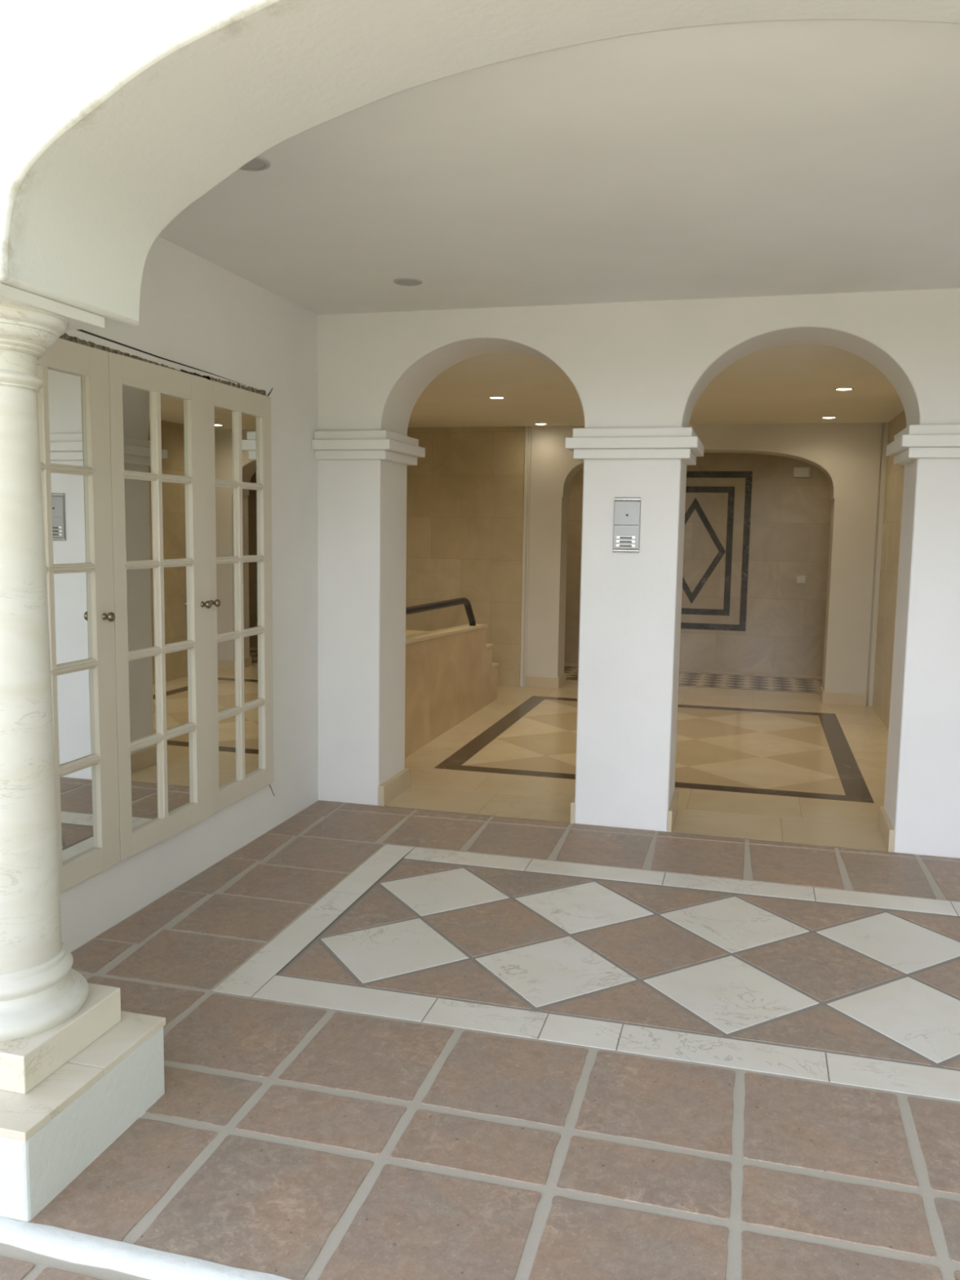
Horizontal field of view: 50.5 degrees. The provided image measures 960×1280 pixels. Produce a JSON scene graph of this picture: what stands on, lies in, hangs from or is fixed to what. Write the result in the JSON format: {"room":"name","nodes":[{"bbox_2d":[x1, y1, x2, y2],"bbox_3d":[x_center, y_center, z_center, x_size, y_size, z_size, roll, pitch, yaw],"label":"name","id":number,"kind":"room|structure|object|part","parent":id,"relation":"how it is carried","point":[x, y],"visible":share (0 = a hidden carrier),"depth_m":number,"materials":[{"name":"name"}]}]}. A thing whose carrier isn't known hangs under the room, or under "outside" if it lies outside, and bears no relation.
{"room":"building entrance porch","nodes":[
{"label":"building entrance porch","id":0,"kind":"room"},
{"bbox_2d":[58,236,318,952],"bbox_3d":[-1.450,-0.283,3.968,0.351,2.850,3.220,3,6,15],"label":"wall","id":1,"kind":"structure","parent":0,"point":[199,317],"depth_m":4.74,"materials":[{"name":"white paint"}]},
{"bbox_2d":[36,337,119,893],"bbox_3d":[-1.403,-0.061,3.373,0.066,1.858,0.657,3,6,15],"label":"door","id":2,"kind":"structure","parent":1,"relation":"in","point":[73,398],"depth_m":3.52,"materials":[{"name":"beige paint"}]},
{"bbox_3d":[-1.389,-0.744,3.423,0.004,0.313,0.208,3,6,15],"label":"mirror pane","id":3,"kind":"part","parent":2,"relation":"part of","materials":[{"name":"clear glass"}]},
{"bbox_3d":[-1.394,-0.411,3.459,0.004,0.308,0.208,3,6,15],"label":"mirror pane","id":4,"kind":"part","parent":2,"relation":"part of","materials":[{"name":"clear glass"}]},
{"bbox_3d":[-1.399,-0.078,3.496,0.004,0.313,0.208,3,6,15],"label":"mirror pane","id":5,"kind":"part","parent":2,"relation":"part of","materials":[{"name":"clear glass"}]},
{"bbox_3d":[-1.405,0.263,3.533,0.004,0.317,0.208,3,6,15],"label":"mirror pane","id":6,"kind":"part","parent":2,"relation":"part of","materials":[{"name":"clear glass"}]},
{"bbox_3d":[-1.410,0.607,3.571,0.004,0.314,0.208,3,6,15],"label":"mirror pane","id":7,"kind":"part","parent":2,"relation":"part of","materials":[{"name":"clear glass"}]},
{"bbox_3d":[-1.323,-0.083,3.627,0.043,0.035,0.035,3,6,15],"label":"knob","id":8,"kind":"part","parent":2,"relation":"part of","materials":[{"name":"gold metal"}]},
{"bbox_2d":[107,351,213,861],"bbox_3d":[-1.226,-0.128,4.003,0.066,1.858,0.652,3,7,16],"label":"door","id":9,"kind":"structure","parent":1,"relation":"in","point":[158,417],"depth_m":3.98,"materials":[{"name":"beige paint"}]},
{"bbox_3d":[-1.285,-0.783,3.794,0.004,0.313,0.209,3,7,16],"label":"mirror pane","id":10,"kind":"part","parent":9,"relation":"part of","materials":[{"name":"clear glass"}]},
{"bbox_3d":[-1.290,-0.451,3.830,0.004,0.308,0.209,3,7,16],"label":"mirror pane","id":11,"kind":"part","parent":9,"relation":"part of","materials":[{"name":"clear glass"}]},
{"bbox_3d":[-1.296,-0.117,3.867,0.004,0.313,0.209,3,7,16],"label":"mirror pane","id":12,"kind":"part","parent":9,"relation":"part of","materials":[{"name":"clear glass"}]},
{"bbox_3d":[-1.301,0.224,3.905,0.004,0.317,0.209,3,7,16],"label":"mirror pane","id":13,"kind":"part","parent":9,"relation":"part of","materials":[{"name":"clear glass"}]},
{"bbox_3d":[-1.306,0.568,3.942,0.004,0.314,0.209,3,7,16],"label":"mirror pane","id":14,"kind":"part","parent":9,"relation":"part of","materials":[{"name":"clear glass"}]},
{"bbox_3d":[-1.215,-0.808,4.035,0.004,0.313,0.204,3,7,16],"label":"mirror pane","id":15,"kind":"part","parent":9,"relation":"part of","materials":[{"name":"clear glass"}]},
{"bbox_3d":[-1.220,-0.476,4.072,0.004,0.308,0.204,3,7,16],"label":"mirror pane","id":16,"kind":"part","parent":9,"relation":"part of","materials":[{"name":"clear glass"}]},
{"bbox_3d":[-1.226,-0.143,4.108,0.004,0.313,0.204,3,7,16],"label":"mirror pane","id":17,"kind":"part","parent":9,"relation":"part of","materials":[{"name":"clear glass"}]},
{"bbox_3d":[-1.231,0.198,4.146,0.004,0.317,0.204,3,7,16],"label":"mirror pane","id":18,"kind":"part","parent":9,"relation":"part of","materials":[{"name":"clear glass"}]},
{"bbox_3d":[-1.236,0.543,4.184,0.004,0.314,0.204,3,7,16],"label":"mirror pane","id":19,"kind":"part","parent":9,"relation":"part of","materials":[{"name":"clear glass"}]},
{"bbox_3d":[-1.143,-0.148,4.250,0.043,0.035,0.035,3,7,16],"label":"knob","id":20,"kind":"part","parent":9,"relation":"part of","materials":[{"name":"grey metal"}]},
{"bbox_2d":[207,379,273,813],"bbox_3d":[-1.068,-0.192,4.608,0.066,1.858,0.595,3,6,15],"label":"door","id":21,"kind":"structure","parent":1,"relation":"in","point":[240,465],"depth_m":4.62,"materials":[{"name":"beige paint"}]},
{"bbox_3d":[-1.129,-0.158,4.342,0.043,0.035,0.035,3,6,15],"label":"knob","id":22,"kind":"part","parent":21,"relation":"part of","materials":[{"name":"grey metal"}]},
{"bbox_3d":[-1.119,-0.849,4.418,0.004,0.313,0.203,3,6,15],"label":"mirror pane","id":23,"kind":"part","parent":21,"relation":"part of","materials":[{"name":"clear glass"}]},
{"bbox_3d":[-1.124,-0.517,4.454,0.004,0.308,0.203,3,6,15],"label":"mirror pane","id":24,"kind":"part","parent":21,"relation":"part of","materials":[{"name":"clear glass"}]},
{"bbox_3d":[-1.129,-0.183,4.491,0.004,0.313,0.203,3,6,15],"label":"mirror pane","id":25,"kind":"part","parent":21,"relation":"part of","materials":[{"name":"clear glass"}]},
{"bbox_3d":[-1.135,0.158,4.529,0.004,0.317,0.203,3,6,15],"label":"mirror pane","id":26,"kind":"part","parent":21,"relation":"part of","materials":[{"name":"clear glass"}]},
{"bbox_3d":[-1.140,0.502,4.566,0.004,0.314,0.203,3,6,15],"label":"mirror pane","id":27,"kind":"part","parent":21,"relation":"part of","materials":[{"name":"clear glass"}]},
{"bbox_3d":[-1.054,-0.875,4.657,0.004,0.313,0.190,3,6,15],"label":"mirror pane","id":28,"kind":"part","parent":21,"relation":"part of","materials":[{"name":"clear glass"}]},
{"bbox_3d":[-1.059,-0.542,4.694,0.004,0.308,0.190,3,6,15],"label":"mirror pane","id":29,"kind":"part","parent":21,"relation":"part of","materials":[{"name":"clear glass"}]},
{"bbox_3d":[-1.065,-0.209,4.731,0.004,0.313,0.190,3,6,15],"label":"mirror pane","id":30,"kind":"part","parent":21,"relation":"part of","materials":[{"name":"clear glass"}]},
{"bbox_3d":[-1.070,0.132,4.768,0.004,0.317,0.190,3,6,15],"label":"mirror pane","id":31,"kind":"part","parent":21,"relation":"part of","materials":[{"name":"clear glass"}]},
{"bbox_3d":[-1.075,0.477,4.806,0.004,0.314,0.190,3,6,15],"label":"mirror pane","id":32,"kind":"part","parent":21,"relation":"part of","materials":[{"name":"clear glass"}]},
{"bbox_2d":[311,430,425,465],"bbox_3d":[-0.594,-1.040,5.536,0.431,0.146,0.590,3,6,15],"label":"trim","id":33,"kind":"structure","parent":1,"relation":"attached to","point":[384,445],"depth_m":5.29,"materials":[{"name":"white paint"}]},
{"bbox_2d":[405,630,429,635],"bbox_3d":[-0.988,0.300,7.690,1.280,0.710,3.090,3,6,15],"label":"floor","id":34,"kind":"structure","parent":0,"point":[407,632],"depth_m":7.79,"materials":[{"name":"stone"}]},
{"bbox_2d":[404,627,497,757],"bbox_3d":[-0.316,0.297,7.471,0.130,0.785,3.160,3,6,15],"label":"wall","id":35,"kind":"structure","parent":0,"point":[450,678],"depth_m":7.44,"materials":[{"name":"stone"}]},
{"bbox_2d":[405,597,475,626],"bbox_3d":[-0.372,-0.129,7.150,0.054,0.295,2.461,3,6,15],"label":"handrail","id":36,"kind":"object","parent":35,"relation":"attached to","point":[446,603],"visible":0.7,"depth_m":7.49,"materials":[{"name":"black metal"}]},
{"bbox_2d":[405,623,498,669],"bbox_3d":[-0.313,0.135,7.461,0.146,0.503,3.175,3,6,15],"label":"trim","id":37,"kind":"structure","parent":35,"relation":"attached to","point":[420,637],"depth_m":7.51,"materials":[{"name":"stone"}]},
{"bbox_2d":[0,662,959,1279],"bbox_3d":[-0.001,1.732,-0.649,19.000,0.300,24.300,3,6,15],"label":"floor","id":38,"kind":"structure","parent":0,"point":[400,1043],"depth_m":3.09,"materials":[{"name":"tile"}]},
{"bbox_2d":[0,1010,165,1222],"bbox_3d":[-1.150,1.142,2.502,0.521,0.267,0.537,3,6,15],"label":"pedestal","id":39,"kind":"object","parent":38,"relation":"on","point":[51,1133],"visible":0.73,"depth_m":2.35,"materials":[{"name":"white paint"}]},
{"bbox_2d":[0,283,120,1093],"bbox_3d":[-1.151,0.116,2.435,0.377,1.788,0.374,3,6,15],"label":"column","id":40,"kind":"structure","parent":39,"relation":"on","point":[50,1013],"depth_m":2.38,"materials":[{"name":"stone"}]},
{"bbox_2d":[0,1216,291,1279],"bbox_3d":[0.236,1.358,1.850,5.140,0.104,0.059,3,6,15],"label":"kerb","id":41,"kind":"object","parent":38,"relation":"attached to","point":[63,1244],"visible":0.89,"depth_m":2.10,"materials":[{"name":"white paint"}]},
{"bbox_2d":[0,0,959,328],"bbox_3d":[0.416,-1.659,1.900,6.000,1.905,0.500,3,6,15],"label":"arch","id":42,"kind":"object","parent":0,"point":[117,117],"depth_m":2.12,"materials":[{"name":"paint"}]},
{"bbox_2d":[158,19,959,315],"bbox_3d":[0.776,-1.574,3.478,4.790,0.208,2.740,3,6,15],"label":"ceiling","id":43,"kind":"structure","parent":0,"point":[782,157],"depth_m":3.22,"materials":[{"name":"paint"}]},
{"bbox_2d":[240,156,271,171],"bbox_3d":[-0.702,-1.447,3.088,0.132,0.009,0.132,3,6,15],"label":"recessed light","id":44,"kind":"object","parent":43,"relation":"in","point":[259,163],"visible":0.56,"depth_m":3.10,"materials":[{"name":"grey"}]},
{"bbox_2d":[393,278,422,285],"bbox_3d":[-0.322,-1.603,4.557,0.132,0.009,0.132,3,6,15],"label":"recessed light","id":45,"kind":"object","parent":43,"relation":"in","point":[403,282],"visible":1,"depth_m":4.55,"materials":[{"name":"grey"}]},
{"bbox_2d":[317,288,959,857],"bbox_3d":[0.656,-0.418,5.263,5.640,2.800,0.430,3,6,15],"label":"wall","id":46,"kind":"structure","parent":0,"point":[638,364],"depth_m":5.03,"materials":[{"name":"white paint"}]},
{"bbox_2d":[377,768,410,806],"bbox_3d":[-0.477,0.822,5.704,0.034,0.112,0.444,3,6,15],"label":"baseboard","id":47,"kind":"structure","parent":46,"relation":"attached to","point":[394,786],"depth_m":5.64,"materials":[{"name":"stone"}]},
{"bbox_2d":[569,797,574,823],"bbox_3d":[0.532,0.867,5.435,0.022,0.112,0.444,3,6,15],"label":"baseboard","id":48,"kind":"structure","parent":46,"relation":"attached to","point":[572,803],"depth_m":5.22,"materials":[{"name":"stone"}]},
{"bbox_2d":[612,497,640,552],"bbox_3d":[0.721,-0.565,4.998,0.130,0.269,0.023,3,6,15],"label":"intercom panel","id":49,"kind":"object","parent":46,"relation":"attached to","point":[627,510],"visible":1,"depth_m":4.99,"materials":[{"name":"grey metal"}]},
{"bbox_2d":[564,426,703,465],"bbox_3d":[0.798,-0.978,5.165,0.634,0.146,0.590,3,6,15],"label":"trim","id":50,"kind":"structure","parent":46,"relation":"attached to","point":[683,443],"depth_m":4.91,"materials":[{"name":"white paint"}]},
{"bbox_2d":[666,789,678,831],"bbox_3d":[1.007,0.888,5.309,0.022,0.112,0.444,3,6,15],"label":"baseboard","id":51,"kind":"structure","parent":46,"relation":"attached to","point":[673,810],"depth_m":5.20,"materials":[{"name":"stone"}]},
{"bbox_2d":[877,805,895,852],"bbox_3d":[2.011,0.934,5.041,0.026,0.112,0.444,3,6,15],"label":"baseboard","id":52,"kind":"structure","parent":46,"relation":"attached to","point":[885,826],"depth_m":4.96,"materials":[{"name":"stone"}]},
{"bbox_2d":[885,424,959,465],"bbox_3d":[2.583,-0.897,4.689,1.264,0.146,0.590,3,6,15],"label":"trim","id":53,"kind":"structure","parent":46,"relation":"attached to","point":[914,442],"depth_m":4.56,"materials":[{"name":"white paint"}]},
{"bbox_2d":[405,422,882,694],"bbox_3d":[1.161,-0.773,9.582,4.762,2.517,0.340,3,6,15],"label":"wall","id":54,"kind":"structure","parent":0,"point":[848,454],"depth_m":9.59,"materials":[{"name":"paint"}]},
{"bbox_2d":[520,426,531,686],"bbox_3d":[0.469,-0.787,9.745,0.058,2.487,0.304,3,6,15],"label":"trim","id":55,"kind":"structure","parent":54,"relation":"attached to","point":[527,429],"depth_m":9.60,"materials":[{"name":"paint"}]},
{"bbox_2d":[525,672,565,688],"bbox_3d":[0.639,0.390,9.846,0.320,0.112,0.371,3,6,15],"label":"baseboard","id":56,"kind":"structure","parent":54,"relation":"attached to","point":[531,682],"depth_m":9.67,"materials":[{"name":"stone"}]},
{"bbox_2d":[564,452,831,675],"bbox_3d":[2.364,-0.920,11.084,6.300,2.517,0.200,3,6,15],"label":"wall niche","id":57,"kind":"object","parent":54,"relation":"in","point":[790,518],"visible":0.22,"depth_m":10.84,"materials":[{"name":"stone"}]},
{"bbox_2d":[680,471,752,631],"bbox_3d":[2.308,-0.963,10.991,1.158,1.698,0.005,3,6,15],"label":"inlay","id":58,"kind":"object","parent":57,"relation":"attached to","point":[748,475],"visible":0.66,"depth_m":10.91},
{"bbox_3d":[2.307,-0.963,10.991,0.810,1.378,0.005,3,6,15],"label":"frame","id":59,"kind":"part","parent":58,"relation":"part of","materials":[{"name":"stone"}]},
{"bbox_2d":[796,575,805,583],"bbox_3d":[3.386,-0.639,10.724,0.089,0.086,0.016,3,6,15],"label":"light switch","id":60,"kind":"object","parent":57,"relation":"attached to","point":[800,579],"visible":1,"depth_m":10.72,"materials":[{"name":"beige plastic"}]},
{"bbox_2d":[793,466,809,477],"bbox_3d":[3.353,-1.748,10.605,0.164,0.104,0.036,3,6,15],"label":"emergency light","id":61,"kind":"object","parent":57,"relation":"attached to","point":[798,472],"visible":1,"depth_m":10.59,"materials":[{"name":"beige plastic"}]},
{"bbox_2d":[794,468,808,475],"bbox_3d":[3.349,-1.747,10.591,0.140,0.080,0.007,3,6,15],"label":"diffuser","id":62,"kind":"object","parent":61,"relation":"attached to","point":[797,472],"depth_m":10.59,"materials":[{"name":"beige plastic"}]},
{"bbox_2d":[819,686,866,706],"bbox_3d":[3.261,0.507,9.148,0.372,0.112,0.371,3,6,15],"label":"baseboard","id":63,"kind":"structure","parent":54,"relation":"attached to","point":[833,698],"depth_m":8.97,"materials":[{"name":"stone"}]},
{"bbox_2d":[408,342,904,427],"bbox_3d":[1.647,-1.982,8.213,6.500,0.300,6.070,3,6,15],"label":"ceiling","id":64,"kind":"structure","parent":0,"point":[796,383],"depth_m":7.05,"materials":[{"name":"paint"}]},
{"bbox_2d":[488,395,505,399],"bbox_3d":[0.122,-1.762,7.395,0.128,0.009,0.128,3,6,15],"label":"recessed light","id":65,"kind":"object","parent":64,"relation":"in","point":[491,397],"visible":1,"depth_m":7.38,"materials":[{"name":"beige plastic"}]},
{"bbox_2d":[533,422,547,425],"bbox_3d":[0.551,-1.955,9.206,0.128,0.009,0.128,3,6,15],"label":"recessed light","id":66,"kind":"object","parent":64,"relation":"in","point":[537,424],"visible":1,"depth_m":9.20,"materials":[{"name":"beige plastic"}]},
{"bbox_2d":[821,416,836,418],"bbox_3d":[2.857,-1.822,8.330,0.128,0.009,0.128,3,6,15],"label":"recessed light","id":67,"kind":"object","parent":64,"relation":"in","point":[823,417],"visible":1,"depth_m":8.33,"materials":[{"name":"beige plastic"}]},
{"bbox_2d":[834,386,854,391],"bbox_3d":[2.390,-1.648,6.680,0.128,0.009,0.128,3,6,15],"label":"recessed light","id":68,"kind":"object","parent":64,"relation":"in","point":[843,388],"visible":1,"depth_m":6.67,"materials":[{"name":"beige plastic"}]},
{"bbox_2d":[872,409,906,729],"bbox_3d":[3.088,-0.463,7.036,0.200,2.517,4.290,3,6,15],"label":"wall","id":69,"kind":"structure","parent":0,"point":[894,484],"depth_m":8.22,"materials":[{"name":"stone"}]},
{"bbox_3d":[4.238,-0.641,8.814,1.490,2.517,0.240,3,6,15],"label":"wall","id":70,"kind":"structure","parent":0,"visible":0},
{"bbox_2d":[866,422,888,706],"bbox_3d":[3.486,-0.651,8.942,0.068,2.487,0.304,3,6,15],"label":"trim","id":71,"kind":"structure","parent":70,"relation":"attached to","point":[885,425],"depth_m":8.80,"materials":[{"name":"paint"}]}
]}

